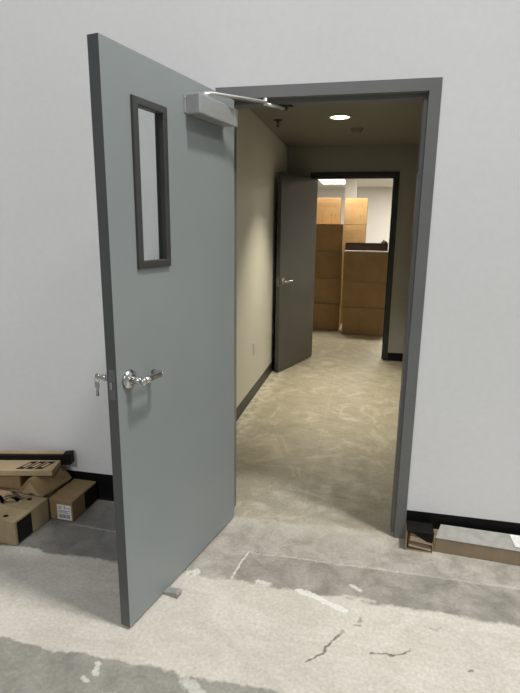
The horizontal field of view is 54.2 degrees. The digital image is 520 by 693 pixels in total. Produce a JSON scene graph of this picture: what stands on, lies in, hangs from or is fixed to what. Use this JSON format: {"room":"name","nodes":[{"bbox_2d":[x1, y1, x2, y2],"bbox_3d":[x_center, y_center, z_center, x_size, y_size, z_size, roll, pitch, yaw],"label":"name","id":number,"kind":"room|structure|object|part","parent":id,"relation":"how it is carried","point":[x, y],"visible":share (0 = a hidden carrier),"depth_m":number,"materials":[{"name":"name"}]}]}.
{"room":"storage room","nodes":[
{"label":"storage room","id":0,"kind":"room"},
{"bbox_2d":[0,0,519,537],"bbox_3d":[0.356,-1.583,2.220,13.000,5.200,0.150,3,13,12],"label":"wall","id":1,"kind":"structure","parent":0,"point":[465,453],"depth_m":2.41,"materials":[{"name":"paint"}]},
{"bbox_2d":[66,470,113,500],"bbox_3d":[-3.138,0.687,3.417,5.947,0.160,0.012,3,13,12],"label":"baseboard","id":2,"kind":"structure","parent":1,"relation":"attached to","point":[104,482],"depth_m":2.96,"materials":[{"name":"black rubber"}]},
{"bbox_2d":[87,33,292,626],"bbox_3d":[-0.259,-0.025,2.243,0.262,2.116,1.100,9,15,32],"label":"door","id":3,"kind":"structure","parent":1,"relation":"in","point":[168,319],"depth_m":2.02,"materials":[{"name":"grey paint"}]},
{"bbox_2d":[94,373,100,395],"bbox_3d":[-0.606,0.144,1.908,0.036,0.090,0.009,6,14,24],"label":"key","id":4,"kind":"object","parent":3,"relation":"hanging from","point":[97,384],"visible":0.98,"depth_m":1.91,"materials":[{"name":"silver metal"}]},
{"bbox_3d":[-0.533,0.105,1.929,0.066,0.031,0.145,7,14,24],"label":"lever","id":5,"kind":"part","parent":3,"relation":"part of","materials":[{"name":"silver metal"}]},
{"bbox_3d":[-0.521,0.136,1.795,0.027,0.110,0.003,6,14,24],"label":"latch plate","id":6,"kind":"part","parent":3,"relation":"part of","materials":[{"name":"silver metal"}]},
{"bbox_3d":[-0.467,0.119,1.837,0.016,0.072,0.072,7,14,24],"label":"lever handle","id":7,"kind":"part","parent":3,"relation":"part of","materials":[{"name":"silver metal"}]},
{"bbox_3d":[-0.410,0.111,1.872,0.066,0.031,0.145,7,14,24],"label":"lever","id":8,"kind":"part","parent":3,"relation":"part of","materials":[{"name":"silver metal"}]},
{"bbox_3d":[-0.058,-1.067,2.212,0.030,0.068,0.509,12,17,41],"label":"closer arm","id":9,"kind":"part","parent":3,"relation":"part of","materials":[{"name":"metal"}]},
{"bbox_2d":[215,77,442,538],"bbox_3d":[0.288,-0.117,2.568,0.997,2.185,0.174,3,13,12],"label":"trim","id":10,"kind":"structure","parent":1,"relation":"attached to","point":[428,91],"depth_m":2.32,"materials":[{"name":"grey paint"}]},
{"bbox_2d":[405,510,519,534],"bbox_3d":[3.708,1.090,2.006,6.050,0.160,0.012,3,13,12],"label":"baseboard","id":11,"kind":"structure","parent":1,"relation":"attached to","point":[436,519],"depth_m":2.55,"materials":[{"name":"black rubber"}]},
{"bbox_2d":[0,323,519,692],"bbox_3d":[0.860,0.456,5.247,13.000,0.120,19.250,3,13,12],"label":"floor","id":12,"kind":"structure","parent":0,"point":[309,587],"depth_m":2.24,"materials":[{"name":"concrete"}]},
{"bbox_2d":[0,490,48,545],"bbox_3d":[-1.338,0.878,2.673,0.341,0.160,0.250,4,13,16],"label":"cardboard box","id":13,"kind":"object","parent":12,"relation":"on","point":[20,519],"depth_m":2.62,"materials":[{"name":"brown cardboard"}]},
{"bbox_3d":[-1.345,0.807,2.689,0.130,0.028,0.050,2,13,5],"label":"packing strip","id":14,"kind":"part","parent":13,"relation":"part of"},
{"bbox_3d":[-1.301,0.798,2.729,0.150,0.029,0.047,2,13,7],"label":"packing strip","id":15,"kind":"part","parent":13,"relation":"part of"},
{"bbox_3d":[-1.191,0.917,2.576,0.001,0.115,0.102,4,13,16],"label":"printed panel","id":16,"kind":"part","parent":13,"relation":"part of","materials":[{"name":"black cardboard"}]},
{"bbox_2d":[0,481,68,514],"bbox_3d":[-1.382,0.832,2.938,0.502,0.131,0.214,3,13,12],"label":"cardboard box","id":17,"kind":"object","parent":12,"relation":"on","point":[53,492],"visible":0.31,"depth_m":2.82,"materials":[{"name":"brown cardboard"}]},
{"bbox_2d":[0,476,31,489],"bbox_3d":[-1.459,0.717,2.928,0.332,0.093,0.205,3,13,12],"label":"cardboard box","id":18,"kind":"object","parent":17,"relation":"on","point":[13,482],"visible":0.17,"depth_m":2.81,"materials":[{"name":"brown cardboard"}]},
{"bbox_2d":[0,460,60,475],"bbox_3d":[-1.398,0.674,2.829,0.531,0.032,0.130,0,13,-1],"label":"carton","id":19,"kind":"object","parent":18,"relation":"on","point":[7,467],"visible":1,"depth_m":2.80,"materials":[{"name":"cardboard"}]},
{"bbox_2d":[0,450,73,464],"bbox_3d":[-1.339,0.636,2.919,0.524,0.068,0.054,0,13,-1],"label":"carton","id":20,"kind":"object","parent":18,"relation":"on","point":[66,457],"visible":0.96,"depth_m":2.90,"materials":[{"name":"cardboard"}]},
{"bbox_3d":[-1.362,0.608,2.920,0.477,0.006,0.038,0,13,-1],"label":"lid","id":21,"kind":"part","parent":20,"relation":"part of","materials":[{"name":"cardboard"}]},
{"bbox_2d":[20,465,71,496],"bbox_3d":[-1.202,0.738,2.852,0.170,0.093,0.226,5,14,17],"label":"cardboard box","id":22,"kind":"object","parent":17,"relation":"on","point":[41,486],"visible":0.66,"depth_m":2.78,"materials":[{"name":"brown cardboard"}]},
{"bbox_2d":[48,478,96,521],"bbox_3d":[-1.049,0.860,2.861,0.148,0.117,0.244,4,13,13],"label":"cardboard box","id":23,"kind":"object","parent":12,"relation":"on","point":[68,503],"visible":1,"depth_m":2.79,"materials":[{"name":"brown cardboard"}]},
{"bbox_3d":[-0.963,0.853,2.898,0.001,0.102,0.124,4,13,13],"label":"printed panel","id":24,"kind":"part","parent":23,"relation":"part of","materials":[{"name":"black cardboard"}]},
{"bbox_2d":[163,587,181,598],"bbox_3d":[-0.395,1.063,2.217,0.105,0.025,0.036,7,14,24],"label":"wedge","id":25,"kind":"object","parent":12,"relation":"on","point":[170,591],"visible":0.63,"depth_m":2.20,"materials":[{"name":"grey rubber"}]},
{"bbox_2d":[313,302,340,330],"bbox_3d":[0.985,-0.531,8.325,0.642,0.425,0.520,4,13,12],"label":"cardboard box","id":26,"kind":"object","parent":12,"relation":"on","point":[326,316],"visible":0.44,"depth_m":8.06,"materials":[{"name":"brown cardboard"}]},
{"bbox_2d":[314,276,342,303],"bbox_3d":[0.998,-0.937,8.246,0.642,0.400,0.520,3,13,12],"label":"cardboard box","id":27,"kind":"object","parent":26,"relation":"on","point":[326,290],"visible":0.53,"depth_m":7.98,"materials":[{"name":"brown cardboard"}]},
{"bbox_2d":[315,250,343,277],"bbox_3d":[0.996,-1.334,8.149,0.642,0.415,0.520,3,13,11],"label":"cardboard box","id":28,"kind":"object","parent":27,"relation":"on","point":[328,264],"visible":0.5,"depth_m":7.88,"materials":[{"name":"brown cardboard"}]},
{"bbox_2d":[315,224,343,250],"bbox_3d":[1.004,-1.731,8.048,0.622,0.402,0.520,3,13,11],"label":"cardboard box","id":29,"kind":"object","parent":28,"relation":"on","point":[329,237],"visible":0.56,"depth_m":7.78,"materials":[{"name":"brown cardboard"}]},
{"bbox_2d":[316,198,341,223],"bbox_3d":[1.071,-2.186,8.223,0.462,0.405,0.361,3,13,12],"label":"cardboard box","id":30,"kind":"object","parent":29,"relation":"on","point":[328,209],"visible":0.7,"depth_m":8.04,"materials":[{"name":"brown cardboard"}]},
{"bbox_2d":[340,300,342,323],"bbox_3d":[1.579,-0.626,8.802,0.367,0.410,0.400,3,13,12],"label":"cardboard box","id":31,"kind":"object","parent":12,"relation":"on","point":[341,300],"visible":0.04,"depth_m":8.64,"materials":[{"name":"brown cardboard"}]},
{"bbox_3d":[1.578,-1.027,8.711,0.367,0.410,0.400,3,13,12],"label":"cardboard box","id":32,"kind":"object","parent":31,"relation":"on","visible":0},
{"bbox_3d":[1.589,-1.428,8.618,0.367,0.410,0.400,3,13,12],"label":"cardboard box","id":33,"kind":"object","parent":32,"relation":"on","visible":0},
{"bbox_2d":[343,225,365,249],"bbox_3d":[1.587,-1.826,8.527,0.367,0.405,0.401,3,13,12],"label":"cardboard box","id":34,"kind":"object","parent":33,"relation":"on","point":[352,233],"visible":0.81,"depth_m":8.32,"materials":[{"name":"brown cardboard"}]},
{"bbox_2d":[344,198,367,224],"bbox_3d":[1.598,-2.231,8.433,0.367,0.425,0.401,3,13,12],"label":"cardboard box","id":35,"kind":"object","parent":34,"relation":"on","point":[356,209],"visible":0.99,"depth_m":8.24,"materials":[{"name":"brown cardboard"}]},
{"bbox_2d":[342,307,383,335],"bbox_3d":[1.616,-0.423,7.897,0.642,0.420,0.420,4,13,13],"label":"cardboard box","id":36,"kind":"object","parent":12,"relation":"on","point":[355,320],"visible":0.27,"depth_m":7.70,"materials":[{"name":"brown cardboard"}]},
{"bbox_2d":[342,281,385,308],"bbox_3d":[1.612,-0.818,7.814,0.642,0.385,0.420,4,13,12],"label":"cardboard box","id":37,"kind":"object","parent":36,"relation":"on","point":[355,294],"visible":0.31,"depth_m":7.62,"materials":[{"name":"brown cardboard"}]},
{"bbox_2d":[343,252,387,282],"bbox_3d":[1.606,-1.216,7.718,0.642,0.432,0.420,4,13,13],"label":"cardboard box","id":38,"kind":"object","parent":37,"relation":"on","point":[358,266],"visible":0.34,"depth_m":7.52,"materials":[{"name":"brown cardboard"}]},
{"bbox_2d":[345,250,387,252],"bbox_3d":[1.613,-1.438,7.666,0.630,0.022,0.410,4,13,13],"label":"board","id":39,"kind":"object","parent":38,"relation":"on","point":[345,250],"visible":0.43,"depth_m":7.47,"materials":[{"name":"white paper"}]},
{"bbox_2d":[345,243,388,250],"bbox_3d":[1.652,-1.516,7.686,0.695,0.119,0.300,4,13,13],"label":"tray","id":40,"kind":"object","parent":39,"relation":"on","point":[348,246],"visible":0.88,"depth_m":7.55,"materials":[{"name":"black plastic"}]},
{"bbox_2d":[405,520,433,552],"bbox_3d":[0.797,0.956,2.551,0.130,0.111,0.098,4,13,13],"label":"carton","id":41,"kind":"object","parent":12,"relation":"on","point":[425,531],"visible":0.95,"depth_m":2.53,"materials":[{"name":"cardboard"}]},
{"bbox_2d":[407,535,430,550],"bbox_3d":[0.801,0.991,2.562,0.108,0.024,0.080,3,13,12],"label":"cardboard","id":42,"kind":"object","parent":41,"relation":"in","point":[410,543],"visible":0.74,"depth_m":2.54,"materials":[{"name":"brown cardboard"}]},
{"bbox_3d":[0.798,0.928,2.545,0.128,0.053,0.098,4,13,13],"label":"lid","id":43,"kind":"part","parent":41,"relation":"part of","materials":[{"name":"black cardboard"}]},
{"bbox_2d":[409,532,431,544],"bbox_3d":[0.806,0.952,2.552,0.110,0.038,0.080,3,13,12],"label":"cardboard","id":44,"kind":"object","parent":41,"relation":"in","point":[411,537],"visible":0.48,"depth_m":2.52,"materials":[{"name":"brown cardboard"}]},
{"bbox_2d":[433,524,519,565],"bbox_3d":[1.171,0.976,2.473,0.622,0.115,0.087,4,13,15],"label":"carton","id":45,"kind":"object","parent":12,"relation":"on","point":[461,541],"visible":0.85,"depth_m":2.48,"materials":[{"name":"cardboard"}]},
{"bbox_2d":[509,534,519,547],"bbox_3d":[1.323,0.944,2.426,0.238,0.031,0.065,4,13,15],"label":"paper sheet","id":46,"kind":"object","parent":45,"relation":"on","point":[515,538],"visible":1,"depth_m":2.45,"materials":[{"name":"white paper"}]},
{"bbox_2d":[236,109,287,407],"bbox_3d":[-0.128,-0.727,4.511,0.120,2.494,3.646,3,13,12],"label":"wall","id":47,"kind":"structure","parent":0,"point":[261,154],"depth_m":4.60,"materials":[{"name":"paint"}]},
{"bbox_2d":[236,358,274,420],"bbox_3d":[-0.076,0.443,4.766,0.012,0.100,3.606,3,13,12],"label":"baseboard","id":48,"kind":"structure","parent":47,"relation":"attached to","point":[245,402],"depth_m":4.84,"materials":[{"name":"black rubber"}]},
{"bbox_2d":[250,102,421,146],"bbox_3d":[0.701,-1.953,4.050,1.785,0.120,3.646,3,13,12],"label":"ceiling","id":49,"kind":"structure","parent":0,"point":[389,123],"depth_m":4.64,"materials":[{"name":"paint"}]},
{"bbox_2d":[328,114,351,119],"bbox_3d":[0.682,-1.954,4.335,0.200,0.006,0.200,3,13,12],"label":"recessed light","id":50,"kind":"object","parent":49,"relation":"in","point":[333,117],"visible":1,"depth_m":4.34,"materials":[{"name":"white plastic"}]},
{"bbox_2d":[350,128,363,133],"bbox_3d":[0.923,-2.049,4.843,0.124,0.042,0.124,3,13,12],"label":"smoke detector","id":51,"kind":"object","parent":49,"relation":"attached to","point":[354,130],"visible":1,"depth_m":4.81,"materials":[{"name":"paint"}]},
{"bbox_2d":[343,179,356,223],"bbox_3d":[1.844,-2.211,10.602,0.230,2.700,0.230,3,13,12],"label":"pillar","id":52,"kind":"structure","parent":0,"point":[350,184],"depth_m":10.27,"materials":[{"name":"white paint"}]},
{"bbox_2d":[287,144,418,355],"bbox_3d":[1.137,-1.237,6.108,9.000,2.800,0.150,3,13,12],"label":"wall","id":53,"kind":"structure","parent":0,"point":[302,161],"depth_m":5.88,"materials":[{"name":"paint"}]},
{"bbox_2d":[275,172,317,371],"bbox_3d":[0.429,-0.834,5.799,0.171,2.113,0.928,8,15,29],"label":"door","id":54,"kind":"structure","parent":53,"relation":"in","point":[297,195],"depth_m":5.71,"materials":[{"name":"paint"}]},
{"bbox_2d":[310,171,399,360],"bbox_3d":[1.094,-0.952,6.182,1.014,2.210,0.174,3,13,12],"label":"trim","id":55,"kind":"structure","parent":53,"relation":"attached to","point":[395,175],"depth_m":5.94,"materials":[{"name":"paint"}]},
{"bbox_2d":[387,353,402,361],"bbox_3d":[1.686,0.131,6.213,0.249,0.100,0.012,3,13,12],"label":"baseboard","id":56,"kind":"structure","parent":53,"relation":"attached to","point":[391,356],"depth_m":6.22,"materials":[{"name":"black rubber"}]},
{"bbox_2d":[317,187,392,248],"bbox_3d":[2.875,-3.038,14.026,9.000,2.800,0.150,3,13,12],"label":"wall","id":57,"kind":"structure","parent":0,"point":[379,198],"depth_m":13.78,"materials":[{"name":"white paint"}]},
{"bbox_2d":[318,179,392,186],"bbox_3d":[2.021,-3.463,9.762,9.000,0.120,8.154,3,13,12],"label":"ceiling","id":58,"kind":"structure","parent":0,"point":[360,182],"depth_m":12.87,"materials":[{"name":"white paint"}]},
{"bbox_2d":[317,179,344,183],"bbox_3d":[1.744,-3.931,12.105,0.640,0.022,1.240,3,13,12],"label":"ceiling light","id":59,"kind":"object","parent":58,"relation":"attached to","point":[322,181],"depth_m":12.05,"materials":[{"name":"white plastic"}]}
]}

